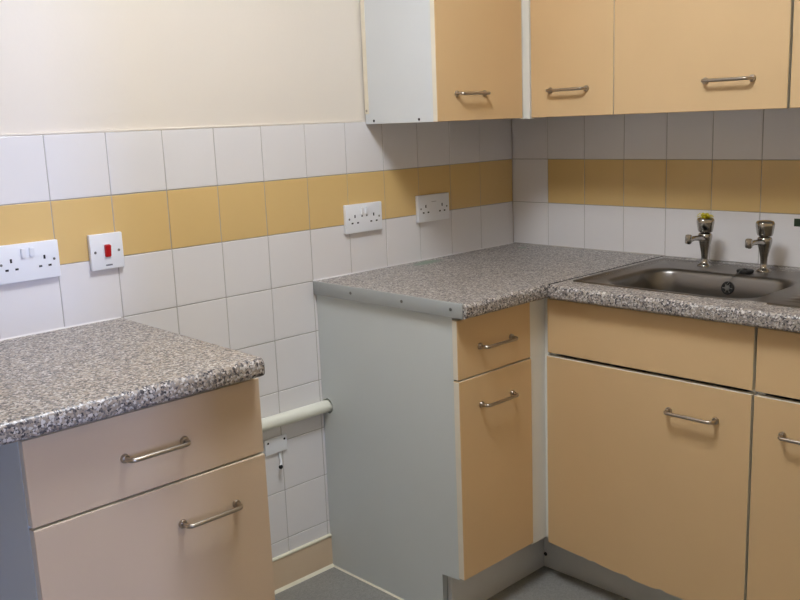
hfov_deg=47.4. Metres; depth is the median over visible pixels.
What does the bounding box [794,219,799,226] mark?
sticker
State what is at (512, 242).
trim
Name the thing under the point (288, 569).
baseboard
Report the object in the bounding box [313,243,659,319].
countertop
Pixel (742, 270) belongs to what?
plug
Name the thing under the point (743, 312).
countertop
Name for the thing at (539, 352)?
post
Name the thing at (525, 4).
post
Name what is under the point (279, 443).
wall bracket
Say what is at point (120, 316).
trim
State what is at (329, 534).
trim
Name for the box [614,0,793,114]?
upper cabinet
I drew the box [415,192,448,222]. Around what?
double socket
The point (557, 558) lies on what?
board
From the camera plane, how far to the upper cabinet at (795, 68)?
2.18 m
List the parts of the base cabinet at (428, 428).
panel, drawer, door, handle, handle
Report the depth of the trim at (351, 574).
2.71 m
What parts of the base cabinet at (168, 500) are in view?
drawer, door, handle, handle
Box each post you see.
[519,0,533,118]
[529,297,550,543]
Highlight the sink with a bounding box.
[573,258,799,307]
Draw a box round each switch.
[20,248,25,257]
[29,247,34,256]
[87,231,124,270]
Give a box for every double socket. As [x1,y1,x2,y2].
[0,239,60,284]
[343,201,381,233]
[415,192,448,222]
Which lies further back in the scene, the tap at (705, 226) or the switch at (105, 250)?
the tap at (705, 226)
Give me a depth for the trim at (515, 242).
3.04 m
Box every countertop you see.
[0,318,264,445]
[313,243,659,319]
[548,256,799,332]
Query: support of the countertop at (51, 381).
on the base cabinet at (168, 500)
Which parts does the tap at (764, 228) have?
spout, knob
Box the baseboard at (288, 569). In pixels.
[272,537,332,590]
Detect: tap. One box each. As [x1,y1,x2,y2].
[685,217,714,266]
[745,220,774,272]
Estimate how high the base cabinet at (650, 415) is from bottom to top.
0.747 m
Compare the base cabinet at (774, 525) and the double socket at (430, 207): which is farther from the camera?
the double socket at (430, 207)
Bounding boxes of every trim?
[0,120,362,136]
[0,316,120,340]
[272,533,331,561]
[275,563,333,593]
[313,242,513,280]
[334,565,403,599]
[515,242,664,255]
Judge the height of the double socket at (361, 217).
0.086 m
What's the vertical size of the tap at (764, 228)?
0.142 m
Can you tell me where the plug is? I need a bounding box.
[725,268,753,287]
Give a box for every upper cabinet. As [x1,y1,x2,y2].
[360,0,521,123]
[530,0,614,117]
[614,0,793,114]
[790,0,799,107]
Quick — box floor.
[275,566,629,599]
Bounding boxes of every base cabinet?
[0,378,274,599]
[316,295,532,599]
[547,298,757,599]
[747,327,799,599]
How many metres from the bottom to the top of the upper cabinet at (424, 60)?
0.718 m
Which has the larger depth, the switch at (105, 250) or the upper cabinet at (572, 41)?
the upper cabinet at (572, 41)
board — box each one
[447,538,543,599]
[544,536,683,599]
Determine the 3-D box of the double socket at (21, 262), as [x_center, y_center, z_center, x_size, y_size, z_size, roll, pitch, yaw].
[-0.842,-0.086,2.058,0.146,0.086,0.020,-13,15,-43]
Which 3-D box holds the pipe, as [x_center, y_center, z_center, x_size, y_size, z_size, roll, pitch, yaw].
[-0.975,0.487,2.006,2.260,0.040,0.037,-13,15,-43]
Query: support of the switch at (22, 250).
attached to the double socket at (21, 262)
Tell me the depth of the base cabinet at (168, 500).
1.69 m
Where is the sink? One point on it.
(777, 287)
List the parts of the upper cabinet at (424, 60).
panel, handle, door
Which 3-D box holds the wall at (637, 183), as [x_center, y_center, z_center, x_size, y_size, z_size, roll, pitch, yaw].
[1.238,-0.395,2.449,0.121,2.450,2.307,-13,15,-43]
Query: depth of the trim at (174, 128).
2.28 m
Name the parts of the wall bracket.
plate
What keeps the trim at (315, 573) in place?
attached to the wall at (227, 232)
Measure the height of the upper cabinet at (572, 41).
0.718 m
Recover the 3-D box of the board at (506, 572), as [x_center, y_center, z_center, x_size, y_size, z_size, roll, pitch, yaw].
[0.284,0.776,2.629,0.410,0.138,0.016,-13,15,-43]
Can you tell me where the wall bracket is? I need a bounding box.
[264,434,286,468]
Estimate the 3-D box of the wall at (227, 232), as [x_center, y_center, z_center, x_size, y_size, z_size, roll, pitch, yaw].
[-0.738,-0.273,2.229,3.250,2.450,0.121,-13,15,-43]
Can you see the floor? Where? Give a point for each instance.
(545, 583)
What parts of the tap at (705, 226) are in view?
spout, knob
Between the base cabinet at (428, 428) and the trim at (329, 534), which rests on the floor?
the base cabinet at (428, 428)
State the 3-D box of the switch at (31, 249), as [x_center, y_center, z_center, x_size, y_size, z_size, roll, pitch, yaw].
[-0.832,-0.109,2.057,0.010,0.022,0.010,-13,15,-43]
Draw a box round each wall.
[0,0,512,557]
[511,108,799,267]
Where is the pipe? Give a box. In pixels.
[261,399,332,431]

